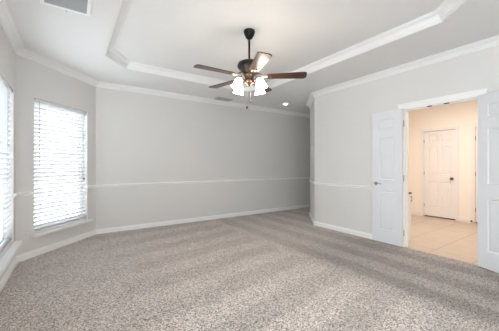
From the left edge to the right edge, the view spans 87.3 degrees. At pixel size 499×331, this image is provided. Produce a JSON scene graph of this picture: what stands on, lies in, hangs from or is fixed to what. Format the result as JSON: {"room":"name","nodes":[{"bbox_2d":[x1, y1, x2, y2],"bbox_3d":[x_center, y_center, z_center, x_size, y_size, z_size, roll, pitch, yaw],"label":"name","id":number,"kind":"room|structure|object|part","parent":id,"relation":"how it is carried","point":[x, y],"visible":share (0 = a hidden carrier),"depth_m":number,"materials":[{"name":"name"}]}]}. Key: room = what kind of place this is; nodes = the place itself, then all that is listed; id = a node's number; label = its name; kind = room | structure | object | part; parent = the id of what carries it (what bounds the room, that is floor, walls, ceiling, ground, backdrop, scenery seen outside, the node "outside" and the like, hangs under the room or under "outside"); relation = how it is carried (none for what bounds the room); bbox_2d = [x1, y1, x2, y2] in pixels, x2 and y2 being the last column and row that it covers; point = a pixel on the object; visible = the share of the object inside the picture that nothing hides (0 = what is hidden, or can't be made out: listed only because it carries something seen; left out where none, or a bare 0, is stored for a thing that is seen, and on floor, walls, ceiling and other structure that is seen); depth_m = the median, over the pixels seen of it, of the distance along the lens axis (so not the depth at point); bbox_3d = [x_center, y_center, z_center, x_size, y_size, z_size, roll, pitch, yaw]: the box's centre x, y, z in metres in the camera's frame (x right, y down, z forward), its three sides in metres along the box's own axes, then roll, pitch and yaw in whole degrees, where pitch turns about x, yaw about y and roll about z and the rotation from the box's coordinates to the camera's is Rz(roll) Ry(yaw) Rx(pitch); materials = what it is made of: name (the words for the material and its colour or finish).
{"room":"empty bedroom","nodes":[
{"label":"empty bedroom","id":0,"kind":"room"},
{"bbox_2d":[0,24,15,279],"bbox_3d":[-1.092,-0.130,0.478,0.120,2.660,6.618,0,0,-34],"label":"wall","id":1,"kind":"structure","parent":0,"point":[7,53],"depth_m":3.08,"materials":[{"name":"white paint"}]},
{"bbox_2d":[0,256,16,292],"bbox_3d":[-1.024,1.157,0.500,0.016,0.085,6.578,0,0,-34],"label":"baseboard","id":2,"kind":"structure","parent":1,"relation":"attached to","point":[10,269],"depth_m":2.77,"materials":[{"name":"white wood"}]},
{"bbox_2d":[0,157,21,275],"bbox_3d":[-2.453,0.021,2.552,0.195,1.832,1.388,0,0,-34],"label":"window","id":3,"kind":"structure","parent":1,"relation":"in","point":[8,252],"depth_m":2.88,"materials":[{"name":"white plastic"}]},
{"bbox_3d":[-2.514,0.507,2.511,0.019,0.725,1.198,0,0,-34],"label":"sash","id":4,"kind":"part","parent":3,"relation":"part of","materials":[{"name":"white plastic"}]},
{"bbox_2d":[0,76,12,252],"bbox_3d":[-2.460,-0.011,2.547,0.074,1.766,1.262,0,0,-34],"label":"window blind","id":5,"kind":"object","parent":3,"relation":"attached to","point":[5,90],"visible":1,"depth_m":2.85,"materials":[{"name":"grey plastic"}]},
{"bbox_3d":[-2.468,0.861,2.542,0.052,0.022,1.254,0,0,-34],"label":"rail","id":6,"kind":"part","parent":5,"relation":"part of","materials":[{"name":"grey plastic"}]},
{"bbox_3d":[-2.695,0.004,2.876,0.050,1.711,0.002,0,0,-34],"label":"ladder cord","id":7,"kind":"part","parent":5,"relation":"part of","materials":[{"name":"white fabric"}]},
{"bbox_3d":[-2.439,0.920,2.562,0.160,0.034,1.388,0,0,-34],"label":"sill","id":8,"kind":"part","parent":3,"relation":"part of","materials":[{"name":"white wood"}]},
{"bbox_2d":[0,0,23,53],"bbox_3d":[-0.996,-1.417,0.519,0.085,0.085,6.578,0,0,-34],"label":"trim","id":9,"kind":"structure","parent":1,"relation":"attached to","point":[7,23],"depth_m":2.69,"materials":[{"name":"white"}]},
{"bbox_2d":[16,54,95,255],"bbox_3d":[-2.840,-0.130,3.900,0.120,2.660,1.443,0,0,8],"label":"wall","id":10,"kind":"structure","parent":0,"point":[35,80],"depth_m":3.51,"materials":[{"name":"white paint"}]},
{"bbox_2d":[17,191,34,195],"bbox_3d":[-2.848,0.359,3.329,0.026,0.049,0.230,0,0,8],"label":"trim","id":11,"kind":"structure","parent":10,"relation":"attached to","point":[28,192],"depth_m":3.33,"materials":[{"name":"white wood"}]},
{"bbox_2d":[17,229,95,262],"bbox_3d":[-2.772,1.157,3.891,0.016,0.085,1.363,0,0,8],"label":"baseboard","id":12,"kind":"structure","parent":10,"relation":"attached to","point":[39,251],"depth_m":3.72,"materials":[{"name":"white wood"}]},
{"bbox_2d":[17,48,98,86],"bbox_3d":[-2.738,-1.417,3.886,0.085,0.085,1.363,0,0,8],"label":"trim","id":13,"kind":"structure","parent":10,"relation":"attached to","point":[24,52],"depth_m":3.72,"materials":[{"name":"white wood"}]},
{"bbox_2d":[30,106,93,237],"bbox_3d":[-2.800,0.021,3.913,0.195,1.832,1.040,0,0,8],"label":"window","id":14,"kind":"structure","parent":10,"relation":"in","point":[56,228],"depth_m":3.94,"materials":[{"name":"white plastic"}]},
{"bbox_3d":[-2.872,0.507,3.924,0.019,0.725,0.850,0,0,8],"label":"sash","id":15,"kind":"part","parent":14,"relation":"part of","materials":[{"name":"white plastic"}]},
{"bbox_3d":[-2.889,-0.335,3.926,0.013,1.040,0.850,0,0,8],"label":"sash","id":16,"kind":"part","parent":14,"relation":"part of","materials":[{"name":"white plastic"}]},
{"bbox_2d":[34,98,86,230],"bbox_3d":[-2.808,-0.011,3.914,0.074,1.766,0.914,0,0,8],"label":"window blind","id":17,"kind":"object","parent":14,"relation":"attached to","point":[42,166],"visible":0.84,"depth_m":3.85,"materials":[{"name":"grey plastic"}]},
{"bbox_3d":[-2.817,0.861,3.916,0.052,0.022,0.906,0,0,8],"label":"rail","id":18,"kind":"part","parent":17,"relation":"part of","materials":[{"name":"grey plastic"}]},
{"bbox_3d":[-2.726,-0.331,4.302,0.005,1.061,0.020,0,0,8],"label":"pull cord","id":19,"kind":"part","parent":17,"relation":"part of","materials":[{"name":"grey plastic"}]},
{"bbox_3d":[-2.783,0.920,3.911,0.160,0.034,1.040,0,0,8],"label":"sill","id":20,"kind":"part","parent":14,"relation":"part of","materials":[{"name":"white wood"}]},
{"bbox_2d":[96,87,309,228],"bbox_3d":[0.186,-0.130,6.586,7.096,2.660,0.120,0,0,-34],"label":"wall","id":21,"kind":"structure","parent":0,"point":[141,138],"depth_m":5.53,"materials":[{"name":"white paint"}]},
{"bbox_2d":[96,81,309,117],"bbox_3d":[0.261,-1.417,6.512,7.056,0.085,0.085,0,0,-34],"label":"trim","id":22,"kind":"structure","parent":21,"relation":"attached to","point":[101,84],"depth_m":5.49,"materials":[{"name":"white"}]},
{"bbox_2d":[96,204,309,233],"bbox_3d":[0.241,1.157,6.541,7.056,0.085,0.016,0,0,-34],"label":"baseboard","id":23,"kind":"structure","parent":21,"relation":"attached to","point":[171,222],"depth_m":5.52,"materials":[{"name":"white wood"}]},
{"bbox_2d":[96,177,309,186],"bbox_3d":[0.244,0.359,6.537,7.056,0.049,0.026,0,0,-34],"label":"trim","id":24,"kind":"structure","parent":21,"relation":"attached to","point":[241,180],"depth_m":5.53,"materials":[{"name":"white wood"}]},
{"bbox_2d":[0,207,498,330],"bbox_3d":[1.951,1.250,3.109,8.320,0.100,7.855,0,0,-34],"label":"floor","id":25,"kind":"structure","parent":0,"point":[277,270],"depth_m":2.70,"materials":[{"name":"carpet"}]},
{"bbox_2d":[409,192,411,239],"bbox_3d":[2.305,0.819,4.380,0.392,0.770,0.660,0,0,-34],"label":"base cabinet","id":26,"kind":"object","parent":25,"relation":"on","point":[410,193],"visible":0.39,"depth_m":4.20,"materials":[{"name":"white wood"}]},
{"bbox_3d":[2.467,0.809,4.129,0.351,0.670,0.016,0,0,-34],"label":"door","id":27,"kind":"part","parent":26,"relation":"part of","materials":[{"name":"white wood"}]},
{"bbox_2d":[5,0,498,113],"bbox_3d":[1.941,-1.585,3.151,8.450,0.250,7.935,0,0,-34],"label":"ceiling","id":28,"kind":"structure","parent":0,"point":[178,35],"depth_m":3.09,"materials":[{"name":"white paint"}]},
{"bbox_2d":[40,0,91,16],"bbox_3d":[-1.555,-1.451,2.211,0.380,0.019,0.625,0,0,-34],"label":"ceiling vent","id":29,"kind":"object","parent":28,"relation":"in","point":[83,7],"visible":1,"depth_m":2.36,"materials":[{"name":"white metal"}]},
{"bbox_2d":[105,0,130,54],"bbox_3d":[-1.078,-1.514,2.314,0.095,0.092,2.840,0,0,-34],"label":"trim","id":30,"kind":"structure","parent":28,"relation":"attached to","point":[124,4],"depth_m":2.79,"materials":[{"name":"white wood"}]},
{"bbox_2d":[106,49,130,68],"bbox_3d":[-1.844,-1.514,3.707,0.095,0.092,0.500,0,0,5],"label":"trim","id":31,"kind":"structure","parent":28,"relation":"attached to","point":[113,54],"depth_m":3.69,"materials":[{"name":"white"}]},
{"bbox_2d":[127,61,243,90],"bbox_3d":[-0.964,-1.514,4.517,2.123,0.092,0.095,0,0,-34],"label":"trim","id":32,"kind":"structure","parent":28,"relation":"attached to","point":[136,66],"depth_m":4.33,"materials":[{"name":"white"}]},
{"bbox_2d":[214,97,232,100],"bbox_3d":[-0.574,-1.452,5.726,0.360,0.016,0.200,0,0,-34],"label":"ceiling vent","id":33,"kind":"object","parent":28,"relation":"in","point":[216,98],"visible":1,"depth_m":5.72,"materials":[{"name":"grey metal"}]},
{"bbox_2d":[193,28,306,108],"bbox_3d":[-0.041,-1.109,3.014,1.232,0.902,1.271,0,0,-34],"label":"ceiling fan","id":34,"kind":"object","parent":28,"relation":"hanging from","point":[249,67],"visible":1,"depth_m":2.95,"materials":[{"name":"brown wood"}]},
{"bbox_3d":[-0.371,-1.028,2.808,0.450,0.008,0.146,0,8,-31],"label":"blade","id":35,"kind":"part","parent":34,"relation":"part of","materials":[{"name":"brown wood"}]},
{"bbox_3d":[-0.328,-1.028,3.311,0.450,0.008,0.146,0,8,41],"label":"blade","id":36,"kind":"part","parent":34,"relation":"part of","materials":[{"name":"brown wood"}]},
{"bbox_3d":[-0.135,-0.912,2.896,0.132,0.126,0.127,0,0,45],"label":"lamp shade","id":37,"kind":"part","parent":34,"relation":"part of","materials":[{"name":"white glass"}]},
{"bbox_3d":[-0.137,-0.912,3.163,0.127,0.126,0.132,0,0,45],"label":"lamp shade","id":38,"kind":"part","parent":34,"relation":"part of","materials":[{"name":"white glass"}]},
{"bbox_3d":[0.130,-0.912,3.165,0.132,0.126,0.127,0,0,45],"label":"lamp shade","id":39,"kind":"part","parent":34,"relation":"part of","materials":[{"name":"white glass"}]},
{"bbox_3d":[0.095,-1.028,2.611,0.146,0.008,0.450,8,-2,-13],"label":"blade","id":40,"kind":"part","parent":34,"relation":"part of","materials":[{"name":"brown wood"}]},
{"bbox_3d":[0.132,-0.912,2.898,0.127,0.126,0.132,0,0,45],"label":"lamp shade","id":41,"kind":"part","parent":34,"relation":"part of","materials":[{"name":"white glass"}]},
{"bbox_3d":[0.164,-1.028,3.426,0.146,0.008,0.450,-9,-3,23],"label":"blade","id":42,"kind":"part","parent":34,"relation":"part of","materials":[{"name":"brown wood"}]},
{"bbox_3d":[0.426,-1.028,2.994,0.450,0.008,0.146,0,-8,5],"label":"blade","id":43,"kind":"part","parent":34,"relation":"part of","materials":[{"name":"brown wood"}]},
{"bbox_2d":[244,83,266,90],"bbox_3d":[0.114,-1.514,5.036,0.500,0.092,0.095,0,0,17],"label":"trim","id":44,"kind":"structure","parent":28,"relation":"attached to","point":[246,87],"depth_m":5.08,"materials":[{"name":"white"}]},
{"bbox_2d":[266,11,441,87],"bbox_3d":[1.125,-1.514,3.809,0.095,0.092,2.840,0,0,-34],"label":"trim","id":45,"kind":"structure","parent":28,"relation":"attached to","point":[432,18],"depth_m":3.23,"materials":[{"name":"white wood"}]},
{"bbox_2d":[434,0,465,20],"bbox_3d":[1.886,-1.514,2.398,0.095,0.092,0.537,0,0,6],"label":"trim","id":46,"kind":"structure","parent":28,"relation":"attached to","point":[447,7],"depth_m":2.51,"materials":[{"name":"white wood"}]},
{"bbox_2d":[310,97,314,220],"bbox_3d":[1.440,-0.130,5.754,0.120,2.660,1.032,0,0,8],"label":"wall","id":47,"kind":"structure","parent":0,"point":[312,108],"depth_m":5.68,"materials":[{"name":"white paint"}]},
{"bbox_2d":[306,93,313,107],"bbox_3d":[1.339,-1.417,5.771,0.085,0.085,1.102,0,0,8],"label":"trim","id":48,"kind":"structure","parent":47,"relation":"attached to","point":[311,97],"depth_m":5.70,"materials":[{"name":"white"}]},
{"bbox_2d":[315,45,498,233],"bbox_3d":[3.018,-0.130,2.840,0.120,2.660,5.911,0,0,-34],"label":"wall","id":49,"kind":"structure","parent":0,"point":[343,117],"depth_m":4.40,"materials":[{"name":"white paint"}]},
{"bbox_2d":[314,182,371,188],"bbox_3d":[1.753,0.359,4.574,0.026,0.049,1.641,0,0,-34],"label":"trim","id":50,"kind":"structure","parent":49,"relation":"attached to","point":[315,183],"depth_m":4.66,"materials":[{"name":"white wood"}]},
{"bbox_2d":[314,221,375,240],"bbox_3d":[1.759,1.157,4.575,0.016,0.085,1.637,0,0,-34],"label":"baseboard","id":51,"kind":"structure","parent":49,"relation":"attached to","point":[324,225],"depth_m":4.66,"materials":[{"name":"white wood"}]},
{"bbox_2d":[372,109,403,246],"bbox_3d":[2.091,0.178,3.982,0.100,2.015,0.467,0,0,-34],"label":"door","id":52,"kind":"structure","parent":49,"relation":"in","point":[387,126],"depth_m":3.97,"materials":[{"name":"white wood"}]},
{"bbox_2d":[311,35,498,96],"bbox_3d":[2.924,-1.417,2.796,0.085,0.085,5.944,0,0,-34],"label":"trim","id":53,"kind":"structure","parent":49,"relation":"attached to","point":[492,41],"depth_m":3.64,"materials":[{"name":"white wood"}]},
{"bbox_2d":[403,96,477,246],"bbox_3d":[2.561,0.182,3.521,0.132,2.035,0.879,0,0,-34],"label":"trim","id":54,"kind":"structure","parent":49,"relation":"attached to","point":[406,110],"depth_m":3.85,"materials":[{"name":"white wood"}]},
{"bbox_2d":[397,88,487,108],"bbox_3d":[2.498,0.147,3.478,0.024,2.106,1.025,0,0,-34],"label":"trim","id":55,"kind":"structure","parent":49,"relation":"attached to","point":[473,93],"depth_m":3.40,"materials":[{"name":"white"}]},
{"bbox_2d":[478,90,498,272],"bbox_3d":[2.764,0.178,2.886,0.046,2.015,0.467,0,0,-9],"label":"door","id":56,"kind":"structure","parent":49,"relation":"in","point":[488,103],"depth_m":2.98,"materials":[{"name":"white wood"}]},
{"bbox_2d":[409,100,477,222],"bbox_3d":[4.762,-0.130,5.449,0.120,2.660,3.410,0,0,-34],"label":"wall","id":57,"kind":"structure","parent":0,"point":[464,114],"depth_m":5.81,"materials":[{"name":"white paint"}]},
{"bbox_2d":[411,211,420,215],"bbox_3d":[3.966,1.161,6.501,0.016,0.085,0.535,0,0,-34],"label":"baseboard","id":58,"kind":"structure","parent":57,"relation":"attached to","point":[412,212],"depth_m":6.37,"materials":[{"name":"white wood"}]},
{"bbox_2d":[424,129,454,218],"bbox_3d":[4.327,0.192,5.974,0.105,1.972,0.622,0,0,-34],"label":"door","id":59,"kind":"structure","parent":57,"relation":"in","point":[439,146],"depth_m":5.98,"materials":[{"name":"white wood"}]},
{"bbox_2d":[421,126,458,220],"bbox_3d":[4.326,0.170,5.971,0.016,2.060,0.745,0,0,-34],"label":"trim","id":60,"kind":"structure","parent":57,"relation":"attached to","point":[456,128],"depth_m":5.71,"materials":[{"name":"white wood"}]},
{"bbox_2d":[459,217,470,222],"bbox_3d":[4.595,1.161,5.574,0.016,0.085,0.215,0,0,-34],"label":"baseboard","id":61,"kind":"structure","parent":57,"relation":"attached to","point":[461,219],"depth_m":5.58,"materials":[{"name":"white wood"}]},
{"bbox_2d":[471,124,477,222],"bbox_3d":[4.926,0.170,5.086,0.016,2.060,0.965,0,0,-34],"label":"trim","id":62,"kind":"structure","parent":57,"relation":"attached to","point":[473,126],"depth_m":5.45,"materials":[{"name":"white wood"}]},
{"bbox_2d":[475,127,477,221],"bbox_3d":[4.928,0.192,5.088,0.105,1.972,0.842,0,0,-34],"label":"door","id":63,"kind":"structure","parent":57,"relation":"in","point":[476,128],"depth_m":5.43,"materials":[{"name":"white wood"}]}
]}

